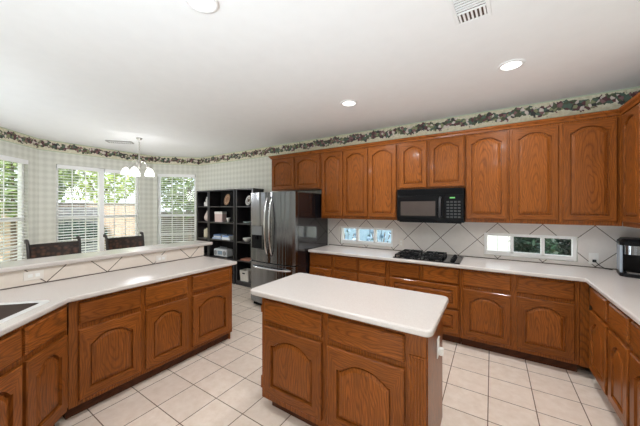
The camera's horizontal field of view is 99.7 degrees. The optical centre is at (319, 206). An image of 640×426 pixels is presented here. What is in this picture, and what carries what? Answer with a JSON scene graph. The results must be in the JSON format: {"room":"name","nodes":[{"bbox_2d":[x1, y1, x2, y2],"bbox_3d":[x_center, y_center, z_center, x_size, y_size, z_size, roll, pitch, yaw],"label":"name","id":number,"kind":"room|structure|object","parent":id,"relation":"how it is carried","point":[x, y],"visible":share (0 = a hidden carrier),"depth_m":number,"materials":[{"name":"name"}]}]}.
{"room":"kitchen","nodes":[
{"label":"kitchen","id":0,"kind":"room"},
{"bbox_2d":[0,128,38,258],"bbox_3d":[-4.740,0.178,3.679,0.140,2.743,2.051,0,0,-13],"label":"wall","id":1,"kind":"structure","parent":0,"point":[31,170],"depth_m":4.53,"materials":[{"name":"paper"}]},
{"bbox_2d":[0,161,23,259],"bbox_3d":[-4.779,0.176,4.013,0.160,1.908,1.050,0,0,-13],"label":"window","id":2,"kind":"structure","parent":1,"relation":"in","point":[21,198],"depth_m":4.42,"materials":[{"name":"white paint"}]},
{"bbox_2d":[0,155,27,261],"bbox_3d":[-4.763,0.159,4.017,0.062,1.870,0.930,0,0,-13],"label":"window blind","id":3,"kind":"object","parent":2,"relation":"attached to","point":[2,157],"visible":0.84,"depth_m":4.22,"materials":[{"name":"white paint"}]},
{"bbox_2d":[0,127,38,149],"bbox_3d":[-4.671,-1.092,3.694,0.002,0.198,2.047,0,0,-13],"label":"trim","id":4,"kind":"structure","parent":1,"relation":"attached to","point":[7,135],"depth_m":4.30,"materials":[{"name":"paper"}]},
{"bbox_2d":[39,139,152,245],"bbox_3d":[-4.447,0.178,5.527,0.140,2.743,1.885,0,0,33],"label":"wall","id":5,"kind":"structure","parent":0,"point":[48,160],"depth_m":5.03,"materials":[{"name":"paper"}]},
{"bbox_2d":[39,139,152,163],"bbox_3d":[-4.386,-1.092,5.489,0.002,0.198,1.881,0,0,33],"label":"trim","id":6,"kind":"structure","parent":5,"relation":"attached to","point":[45,145],"depth_m":5.30,"materials":[{"name":"paper"}]},
{"bbox_2d":[56,168,137,252],"bbox_3d":[-4.435,0.176,5.480,0.160,1.908,1.472,0,0,33],"label":"window","id":7,"kind":"structure","parent":5,"relation":"in","point":[100,192],"depth_m":5.46,"materials":[{"name":"white paint"}]},
{"bbox_2d":[56,164,98,252],"bbox_3d":[-4.616,0.159,5.166,0.062,1.870,0.628,0,0,33],"label":"window blind","id":8,"kind":"object","parent":7,"relation":"attached to","point":[59,166],"visible":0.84,"depth_m":5.18,"materials":[{"name":"white paint"}]},
{"bbox_2d":[104,169,138,249],"bbox_3d":[-4.227,0.159,5.777,0.062,1.870,0.628,0,0,33],"label":"window blind","id":9,"kind":"object","parent":7,"relation":"attached to","point":[110,171],"visible":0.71,"depth_m":5.71,"materials":[{"name":"white paint"}]},
{"bbox_2d":[153,156,200,244],"bbox_3d":[-3.392,0.178,6.465,1.032,2.743,0.140,0,0,-13],"label":"wall","id":10,"kind":"structure","parent":0,"point":[158,169],"depth_m":6.33,"materials":[{"name":"paper"}]},
{"bbox_2d":[158,177,195,243],"bbox_3d":[-3.398,0.176,6.428,0.935,1.908,0.160,0,0,-13],"label":"window","id":11,"kind":"structure","parent":10,"relation":"in","point":[159,178],"depth_m":6.45,"materials":[{"name":"white paint"}]},
{"bbox_2d":[158,174,195,243],"bbox_3d":[-3.395,0.159,6.412,0.815,1.870,0.062,0,0,-13],"label":"window blind","id":12,"kind":"object","parent":11,"relation":"attached to","point":[182,176],"visible":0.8,"depth_m":6.41,"materials":[{"name":"white paint"}]},
{"bbox_2d":[153,156,200,165],"bbox_3d":[-3.377,-1.092,6.395,1.028,0.198,0.002,0,0,-13],"label":"trim","id":13,"kind":"structure","parent":10,"relation":"attached to","point":[161,160],"depth_m":6.39,"materials":[{"name":"paper"}]},
{"bbox_2d":[0,0,639,156],"bbox_3d":[-1.880,-1.293,1.995,8.265,0.200,6.825,0,0,33],"label":"ceiling","id":14,"kind":"structure","parent":0,"point":[243,75],"depth_m":2.28,"materials":[{"name":"paint"}]},
{"bbox_2d":[105,140,133,143],"bbox_3d":[-3.639,-1.182,4.915,0.400,0.022,0.140,0,0,-15],"label":"ceiling vent","id":15,"kind":"object","parent":14,"relation":"in","point":[108,141],"visible":1,"depth_m":4.90,"materials":[{"name":"white metal"}]},
{"bbox_2d":[121,137,153,176],"bbox_3d":[-3.134,-0.863,4.685,0.499,0.659,0.502,0,0,33],"label":"chandelier","id":16,"kind":"object","parent":14,"relation":"hanging from","point":[134,171],"visible":1,"depth_m":4.61,"materials":[{"name":"white glass"}]},
{"bbox_2d":[183,0,218,13],"bbox_3d":[-0.689,-1.188,1.563,0.196,0.009,0.196,0,0,33],"label":"recessed light","id":17,"kind":"object","parent":14,"relation":"in","point":[201,6],"visible":1,"depth_m":1.59,"materials":[{"name":"white paint"}]},
{"bbox_2d":[340,100,357,106],"bbox_3d":[0.332,-1.188,3.097,0.196,0.009,0.196,0,0,33],"label":"recessed light","id":18,"kind":"object","parent":14,"relation":"in","point":[347,103],"visible":1,"depth_m":3.10,"materials":[{"name":"white paint"}]},
{"bbox_2d":[448,0,491,27],"bbox_3d":[0.874,-1.188,1.577,0.196,0.010,0.370,0,0,37],"label":"ceiling vent","id":19,"kind":"object","parent":14,"relation":"in","point":[464,12],"visible":1,"depth_m":1.63,"materials":[{"name":"white metal"}]},
{"bbox_2d":[497,59,525,71],"bbox_3d":[1.605,-1.188,2.268,0.196,0.009,0.196,0,0,33],"label":"recessed light","id":20,"kind":"object","parent":14,"relation":"in","point":[510,65],"visible":1,"depth_m":2.27,"materials":[{"name":"white paint"}]},
{"bbox_2d":[55,284,623,425],"bbox_3d":[-1.880,1.610,1.995,8.265,0.120,6.825,0,0,33],"label":"floor","id":21,"kind":"structure","parent":0,"point":[219,385],"depth_m":2.22,"materials":[{"name":"tile"}]},
{"bbox_2d":[0,304,67,425],"bbox_3d":[-1.996,1.111,1.487,0.626,0.877,0.755,0,0,-13],"label":"base cabinet","id":22,"kind":"object","parent":21,"relation":"on","point":[34,355],"visible":0.98,"depth_m":1.63,"materials":[{"name":"brown wood"}]},
{"bbox_2d":[24,236,81,258],"bbox_3d":[-2.777,0.946,2.890,0.505,1.212,0.460,0,0,33],"label":"bar stool","id":23,"kind":"object","parent":21,"relation":"on","point":[69,247],"visible":0.29,"depth_m":2.97,"materials":[{"name":"brown metal"}]},
{"bbox_2d":[103,231,144,249],"bbox_3d":[-2.412,0.946,3.463,0.505,1.212,0.460,0,0,33],"label":"bar stool","id":24,"kind":"object","parent":21,"relation":"on","point":[130,241],"visible":0.32,"depth_m":3.55,"materials":[{"name":"brown wood"}]},
{"bbox_2d":[63,265,231,419],"bbox_3d":[-1.651,1.111,2.688,0.626,0.877,1.440,0,0,33],"label":"base cabinet","id":25,"kind":"object","parent":21,"relation":"on","point":[117,341],"visible":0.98,"depth_m":2.33,"materials":[{"name":"brown wood"}]},
{"bbox_2d":[0,256,236,336],"bbox_3d":[-1.399,0.654,1.869,1.968,0.038,2.650,0,0,33],"label":"countertop","id":26,"kind":"structure","parent":25,"relation":"on","point":[59,293],"depth_m":2.21,"materials":[{"name":"white stone"}]},
{"bbox_2d":[0,300,49,323],"bbox_3d":[-1.948,0.728,1.443,0.424,0.195,0.719,0,0,-13],"label":"sink","id":27,"kind":"object","parent":26,"relation":"in","point":[8,310],"visible":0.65,"depth_m":1.76,"materials":[{"name":"white ceramic"}]},
{"bbox_2d":[0,303,37,319],"bbox_3d":[-1.948,0.730,1.443,0.356,0.191,0.651,0,0,-12],"label":"basin","id":28,"kind":"object","parent":27,"relation":"in","point":[7,310],"depth_m":1.76,"materials":[{"name":"grey metal"}]},
{"bbox_2d":[197,190,208,256],"bbox_3d":[-2.533,0.595,6.112,0.430,1.910,0.290,0,0,33],"label":"bookcase","id":29,"kind":"object","parent":21,"relation":"on","point":[202,224],"visible":0.42,"depth_m":6.13,"materials":[{"name":"black laminate"}]},
{"bbox_2d":[209,189,235,283],"bbox_3d":[-1.994,0.595,5.769,0.838,1.910,0.290,0,0,33],"label":"bookcase","id":30,"kind":"object","parent":21,"relation":"on","point":[216,197],"visible":0.48,"depth_m":5.89,"materials":[{"name":"black laminate"}]},
{"bbox_2d":[215,212,226,221],"bbox_3d":[-2.167,0.211,5.886,0.206,0.222,0.146,0,0,21],"label":"box","id":31,"kind":"object","parent":30,"relation":"on","point":[219,216],"visible":0.99,"depth_m":5.83,"materials":[{"name":"pink cardboard"}]},
{"bbox_2d":[214,246,232,256],"bbox_3d":[-2.078,0.956,5.802,0.430,0.202,0.186,0,0,33],"label":"radio","id":32,"kind":"object","parent":30,"relation":"on","point":[222,252],"visible":1,"depth_m":5.71,"materials":[{"name":"silver metal"}]},
{"bbox_2d":[224,194,230,205],"bbox_3d":[-1.966,-0.149,5.756,0.250,0.263,0.113,0,0,44],"label":"decorative plate","id":33,"kind":"object","parent":30,"relation":"on","point":[227,197],"visible":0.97,"depth_m":5.76,"materials":[{"name":"brown ceramic"}]},
{"bbox_2d":[222,237,232,239],"bbox_3d":[-1.931,0.662,5.736,0.220,0.050,0.190,0,0,28],"label":"book","id":34,"kind":"object","parent":30,"relation":"on","point":[223,238],"visible":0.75,"depth_m":5.65,"materials":[{"name":"white paper"}]},
{"bbox_2d":[236,188,263,287],"bbox_3d":[-1.404,0.595,5.393,0.487,1.910,0.290,0,0,33],"label":"bookcase","id":35,"kind":"object","parent":21,"relation":"on","point":[243,211],"visible":0.52,"depth_m":5.46,"materials":[{"name":"black laminate"}]},
{"bbox_2d":[240,268,250,281],"bbox_3d":[-1.454,1.363,5.404,0.250,0.210,0.206,0,0,33],"label":"storage bin","id":36,"kind":"object","parent":35,"relation":"on","point":[245,274],"visible":0.81,"depth_m":5.32,"materials":[{"name":"fabric"}]},
{"bbox_2d":[241,257,250,260],"bbox_3d":[-1.432,1.042,5.383,0.240,0.030,0.170,0,0,29],"label":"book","id":37,"kind":"object","parent":35,"relation":"on","point":[246,258],"visible":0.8,"depth_m":5.33,"materials":[{"name":"brown paper"}]},
{"bbox_2d":[243,237,250,241],"bbox_3d":[-1.452,0.650,5.371,0.170,0.075,0.170,0,0,33],"label":"bowl","id":38,"kind":"object","parent":35,"relation":"on","point":[246,239],"visible":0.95,"depth_m":5.32,"materials":[{"name":"white ceramic"}]},
{"bbox_2d":[245,195,250,205],"bbox_3d":[-1.417,-0.125,5.407,0.200,0.214,0.113,0,0,42],"label":"decorative plate","id":39,"kind":"object","parent":35,"relation":"on","point":[248,199],"visible":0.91,"depth_m":5.40,"materials":[{"name":"white ceramic"}]},
{"bbox_2d":[251,191,327,304],"bbox_3d":[-0.519,0.660,4.387,0.900,1.770,1.019,0,0,33],"label":"refrigerator","id":40,"kind":"object","parent":21,"relation":"on","point":[285,225],"visible":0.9,"depth_m":4.00,"materials":[{"name":"silver metal"}]},
{"bbox_2d":[310,252,387,286],"bbox_3d":[0.504,1.111,3.990,1.213,0.877,0.606,0,0,33],"label":"base cabinet","id":41,"kind":"object","parent":21,"relation":"on","point":[364,270],"visible":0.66,"depth_m":3.69,"materials":[{"name":"brown wood"}]},
{"bbox_2d":[308,245,639,324],"bbox_3d":[1.076,0.654,2.610,3.646,0.038,2.318,0,0,33],"label":"countertop","id":42,"kind":"structure","parent":41,"relation":"on","point":[623,292],"depth_m":2.74,"materials":[{"name":"white stone"}]},
{"bbox_2d":[393,249,463,263],"bbox_3d":[1.360,0.608,3.390,0.750,0.052,0.490,0,0,33],"label":"gas cooktop","id":43,"kind":"object","parent":42,"relation":"in","point":[444,258],"visible":1,"depth_m":3.33,"materials":[{"name":"metal"}]},
{"bbox_2d":[616,237,639,278],"bbox_3d":[2.908,0.461,2.489,0.220,0.347,0.297,0,0,42],"label":"coffee maker","id":44,"kind":"object","parent":42,"relation":"on","point":[628,248],"visible":1,"depth_m":2.48,"materials":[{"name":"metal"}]},
{"bbox_2d":[625,270,639,274],"bbox_3d":[2.869,0.596,2.448,0.140,0.012,0.110,0,0,43],"label":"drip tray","id":45,"kind":"object","parent":44,"relation":"on","point":[627,272],"depth_m":2.45,"materials":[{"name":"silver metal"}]},
{"bbox_2d":[250,273,448,425],"bbox_3d":[0.182,1.091,1.998,1.330,0.917,0.655,0,0,33],"label":"kitchen island","id":46,"kind":"object","parent":21,"relation":"on","point":[336,352],"visible":1,"depth_m":1.72,"materials":[{"name":"brown wood"}]},
{"bbox_2d":[250,273,448,336],"bbox_3d":[0.182,0.653,1.998,1.330,0.040,0.655,0,0,33],"label":"island countertop","id":47,"kind":"structure","parent":46,"relation":"on","point":[407,311],"depth_m":1.83,"materials":[{"name":"white stone"}]},
{"bbox_2d":[437,336,443,358],"bbox_3d":[0.754,0.880,1.689,0.034,0.116,0.072,0,0,33],"label":"wall outlet","id":48,"kind":"object","parent":46,"relation":"attached to","point":[440,350],"visible":1,"depth_m":1.68,"materials":[{"name":"white plastic"}]},
{"bbox_2d":[388,261,460,343],"bbox_3d":[1.360,1.111,3.445,0.813,0.877,0.606,0,0,33],"label":"base cabinet","id":49,"kind":"object","parent":21,"relation":"on","point":[438,280],"visible":0.51,"depth_m":3.11,"materials":[{"name":"brown wood"}]},
{"bbox_2d":[460,269,578,371],"bbox_3d":[2.114,1.111,2.965,0.970,0.877,0.606,0,0,33],"label":"base cabinet","id":50,"kind":"object","parent":21,"relation":"on","point":[530,318],"visible":1,"depth_m":2.68,"materials":[{"name":"brown wood"}]},
{"bbox_2d":[579,282,588,367],"bbox_3d":[2.410,1.062,2.468,0.062,0.777,0.065,0,0,33],"label":"post","id":51,"kind":"object","parent":50,"relation":"attached to","point":[583,286],"visible":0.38,"depth_m":2.44,"materials":[{"name":"brown wood"}]},
{"bbox_2d":[589,287,633,425],"bbox_3d":[2.397,1.111,1.870,0.606,0.877,0.830,0,0,33],"label":"base cabinet","id":52,"kind":"object","parent":21,"relation":"on","point":[610,348],"visible":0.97,"depth_m":1.92,"materials":[{"name":"brown wood"}]},
{"bbox_2d":[630,321,639,425],"bbox_3d":[1.958,1.111,1.181,0.606,0.877,0.800,0,0,33],"label":"base cabinet","id":53,"kind":"object","parent":21,"relation":"on","point":[635,328],"visible":0.94,"depth_m":1.61,"materials":[{"name":"brown wood"}]},
{"bbox_2d":[201,86,638,309],"bbox_3d":[0.283,0.178,4.580,7.395,2.743,0.140,0,0,33],"label":"wall","id":54,"kind":"structure","parent":0,"point":[257,172],"depth_m":5.71,"materials":[{"name":"paper"}]},
{"bbox_2d":[272,153,320,191],"bbox_3d":[-0.346,-0.588,4.686,1.052,0.605,0.344,0,0,33],"label":"upper cabinet","id":55,"kind":"object","parent":54,"relation":"attached to","point":[296,173],"visible":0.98,"depth_m":4.51,"materials":[{"name":"brown wood"}]},
{"bbox_2d":[321,143,397,219],"bbox_3d":[0.613,-0.356,4.075,1.217,1.068,0.344,0,0,33],"label":"upper cabinet","id":56,"kind":"object","parent":54,"relation":"attached to","point":[359,183],"visible":0.99,"depth_m":3.89,"materials":[{"name":"brown wood"}]},
{"bbox_2d":[341,226,392,246],"bbox_3d":[0.735,0.454,4.275,0.883,0.275,0.070,0,0,33],"label":"window","id":57,"kind":"structure","parent":54,"relation":"in","point":[357,241],"depth_m":4.24,"materials":[{"name":"white paint"}]},
{"bbox_2d":[399,239,403,246],"bbox_3d":[1.178,0.520,3.914,0.072,0.116,0.008,0,0,33],"label":"wall outlet","id":58,"kind":"object","parent":54,"relation":"attached to","point":[401,241],"visible":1,"depth_m":3.91,"materials":[{"name":"beige plastic"}]},
{"bbox_2d":[201,86,639,165],"bbox_3d":[0.185,-1.092,4.558,7.251,0.198,0.002,0,0,33],"label":"wallpaper border","id":59,"kind":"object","parent":54,"relation":"attached to","point":[610,100],"depth_m":3.53,"materials":[{"name":"paper"}]},
{"bbox_2d":[398,135,464,189],"bbox_3d":[1.462,-0.561,3.534,0.793,0.658,0.344,0,0,33],"label":"upper cabinet","id":60,"kind":"object","parent":54,"relation":"attached to","point":[438,162],"visible":0.98,"depth_m":3.37,"materials":[{"name":"brown wood"}]},
{"bbox_2d":[397,188,464,223],"bbox_3d":[1.434,-0.016,3.491,0.783,0.424,0.456,0,0,33],"label":"microwave","id":61,"kind":"object","parent":60,"relation":"attached to","point":[436,205],"visible":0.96,"depth_m":3.31,"materials":[{"name":"black glass"}]},
{"bbox_2d":[329,218,639,269],"bbox_3d":[1.696,0.411,3.593,3.669,0.467,0.006,0,0,33],"label":"backsplash","id":62,"kind":"structure","parent":54,"relation":"attached to","point":[466,239],"depth_m":3.40,"materials":[{"name":"tile"}]},
{"bbox_2d":[465,129,508,222],"bbox_3d":[1.978,-0.356,3.205,0.427,1.068,0.344,0,0,33],"label":"upper cabinet","id":63,"kind":"object","parent":54,"relation":"attached to","point":[486,153],"visible":0.99,"depth_m":3.06,"materials":[{"name":"brown wood"}]},
{"bbox_2d":[484,233,576,260],"bbox_3d":[2.441,0.457,3.187,0.858,0.270,0.070,0,0,33],"label":"window","id":64,"kind":"structure","parent":54,"relation":"in","point":[541,255],"depth_m":3.12,"materials":[{"name":"white paint"}]},
{"bbox_2d":[509,115,621,225],"bbox_3d":[2.522,-0.356,2.859,0.858,1.068,0.344,0,0,33],"label":"upper cabinet","id":65,"kind":"object","parent":54,"relation":"attached to","point":[564,173],"visible":0.98,"depth_m":2.69,"materials":[{"name":"brown wood"}]},
{"bbox_2d":[268,92,639,159],"bbox_3d":[0.813,-0.880,3.469,4.470,0.050,0.830,0,0,37],"label":"trim","id":66,"kind":"structure","parent":65,"relation":"attached to","point":[635,100],"depth_m":3.03,"materials":[{"name":"brown wood"}]},
{"bbox_2d":[589,253,598,263],"bbox_3d":[2.873,0.540,2.834,0.076,0.116,0.008,0,0,33],"label":"wall outlet","id":67,"kind":"object","parent":54,"relation":"attached to","point":[595,256],"visible":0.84,"depth_m":2.83,"materials":[{"name":"white plastic"}]},
{"bbox_3d":[-2.294,1.028,2.416,0.114,1.044,2.710,0,0,33],"label":"wall","id":68,"kind":"structure","parent":0,"visible":0},
{"bbox_2d":[23,270,43,280],"bbox_3d":[-2.344,0.560,2.212,0.008,0.072,0.116,0,0,33],"label":"wall outlet","id":69,"kind":"object","parent":68,"relation":"attached to","point":[39,274],"visible":1,"depth_m":2.21,"materials":[{"name":"beige plastic"}]},
{"bbox_2d":[0,246,203,289],"bbox_3d":[-2.231,0.576,2.402,0.006,0.139,2.655,0,0,33],"label":"backsplash","id":70,"kind":"structure","parent":68,"relation":"attached to","point":[9,280],"depth_m":2.54,"materials":[{"name":"tile"}]},
{"bbox_2d":[0,240,212,272],"bbox_3d":[-2.336,0.484,2.508,0.365,0.040,2.820,0,0,33],"label":"countertop","id":71,"kind":"structure","parent":68,"relation":"on","point":[26,264],"depth_m":2.58,"materials":[{"name":"white stone"}]},
{"bbox_2d":[156,255,166,261],"bbox_3d":[-1.800,0.584,3.064,0.008,0.072,0.116,0,0,33],"label":"wall outlet","id":72,"kind":"object","parent":68,"relation":"attached to","point":[160,258],"visible":1,"depth_m":3.06,"materials":[{"name":"beige plastic"}]},
{"bbox_3d":[1.546,0.179,-0.188,0.140,2.743,6.545,0,0,33],"label":"wall","id":73,"kind":"structure","parent":0,"visible":0},
{"bbox_2d":[622,103,639,228],"bbox_3d":[2.706,-0.356,2.081,0.336,1.068,0.820,0,0,33],"label":"upper cabinet","id":74,"kind":"object","parent":73,"relation":"attached to","point":[630,119],"visible":1,"depth_m":2.29,"materials":[{"name":"brown wood"}]},
{"label":"outside","id":75,"kind":"structure","parent":0,"visible":0},
{"bbox_3d":[-2.449,1.925,11.046,44.000,0.150,44.000,0,0,33],"label":"ground","id":76,"kind":"structure","parent":75,"visible":0},
{"bbox_2d":[0,165,15,183],"bbox_3d":[-14.455,-1.267,9.922,4.927,6.242,4.838,0,0,33],"label":"tree","id":77,"kind":"object","parent":76,"relation":"on","point":[7,166],"visible":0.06,"depth_m":11.07,"materials":[{"name":"green plant"}]},
{"bbox_2d":[0,160,80,260],"bbox_3d":[-8.368,-0.439,7.333,3.090,4.584,2.958,0,0,33],"label":"tree","id":78,"kind":"object","parent":76,"relation":"on","point":[13,168],"visible":0.12,"depth_m":7.29,"materials":[{"name":"green plant"}]},
{"bbox_2d":[0,203,134,261],"bbox_3d":[-11.030,0.845,6.938,0.180,2.010,11.950,0,0,33],"label":"fence","id":79,"kind":"object","parent":76,"relation":"on","point":[105,207],"visible":0.02,"depth_m":10.84,"materials":[{"name":"grey wood"}]},
{"bbox_2d":[58,207,104,252],"bbox_3d":[-8.574,0.925,9.434,1.200,1.850,1.400,0,0,33],"label":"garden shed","id":80,"kind":"object","parent":76,"relation":"on","point":[61,208],"visible":0.19,"depth_m":9.26,"materials":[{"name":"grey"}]},
{"bbox_2d":[58,221,107,245],"bbox_3d":[-7.355,1.137,8.181,1.302,1.433,1.499,0,0,33],"label":"shrub","id":81,"kind":"object","parent":76,"relation":"on","point":[70,223],"visible":0.46,"depth_m":8.00,"materials":[{"name":"green plant"}]},
{"bbox_2d":[58,170,134,202],"bbox_3d":[-11.668,-1.461,14.334,4.953,6.629,5.103,0,0,33],"label":"tree","id":82,"kind":"object","parent":76,"relation":"on","point":[83,172],"visible":0.18,"depth_m":13.86,"materials":[{"name":"green plant"}]},
{"bbox_2d":[161,177,193,240],"bbox_3d":[-4.914,-0.588,10.108,3.308,4.883,3.103,0,0,33],"label":"tree","id":83,"kind":"object","parent":76,"relation":"on","point":[189,209],"visible":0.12,"depth_m":9.54,"materials":[{"name":"green plant"}]},
{"bbox_2d":[161,211,193,243],"bbox_3d":[-4.348,1.020,11.813,6.900,1.660,0.181,0,0,4],"label":"fence","id":84,"kind":"object","parent":76,"relation":"on","point":[163,227],"visible":0.02,"depth_m":11.92,"materials":[{"name":"beige wood"}]},
{"bbox_2d":[344,228,360,239],"bbox_3d":[0.601,0.922,6.622,0.833,1.871,0.758,0,0,33],"label":"shrub","id":85,"kind":"object","parent":76,"relation":"on","point":[347,230],"visible":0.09,"depth_m":6.57,"materials":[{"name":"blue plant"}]},
{"bbox_2d":[344,228,390,242],"bbox_3d":[0.661,0.670,8.389,6.000,2.360,0.180,0,0,33],"label":"fence","id":86,"kind":"object","parent":76,"relation":"on","point":[364,232],"visible":0.02,"depth_m":7.90,"materials":[{"name":"blue"}]},
{"bbox_2d":[366,230,390,241],"bbox_3d":[1.423,0.910,6.332,0.725,1.893,0.822,0,0,-31],"label":"shrub","id":87,"kind":"object","parent":76,"relation":"on","point":[389,233],"visible":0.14,"depth_m":6.21,"materials":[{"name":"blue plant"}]},
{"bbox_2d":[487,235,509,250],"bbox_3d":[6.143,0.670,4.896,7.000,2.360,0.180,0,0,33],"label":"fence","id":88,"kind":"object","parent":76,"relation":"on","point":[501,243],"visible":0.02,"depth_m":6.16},
{"bbox_2d":[509,237,562,254],"bbox_3d":[3.548,0.854,4.488,0.700,2.004,0.876,0,0,33],"label":"shrub","id":89,"kind":"object","parent":76,"relation":"on","point":[521,244],"visible":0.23,"depth_m":4.25,"materials":[{"name":"green plant"}]},
{"bbox_2d":[556,239,566,254],"bbox_3d":[4.435,0.836,5.011,0.803,2.041,0.686,0,0,33],"label":"shrub","id":90,"kind":"object","parent":76,"relation":"on","point":[561,240],"visible":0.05,"depth_m":4.83,"materials":[{"name":"green plant"}]},
{"bbox_2d":[561,239,570,255],"bbox_3d":[4.140,0.863,4.120,0.711,1.989,0.874,0,0,33],"label":"shrub","id":91,"kind":"object","parent":76,"relation":"on","point":[566,245],"visible":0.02,"depth_m":4.24,"materials":[{"name":"green plant"}]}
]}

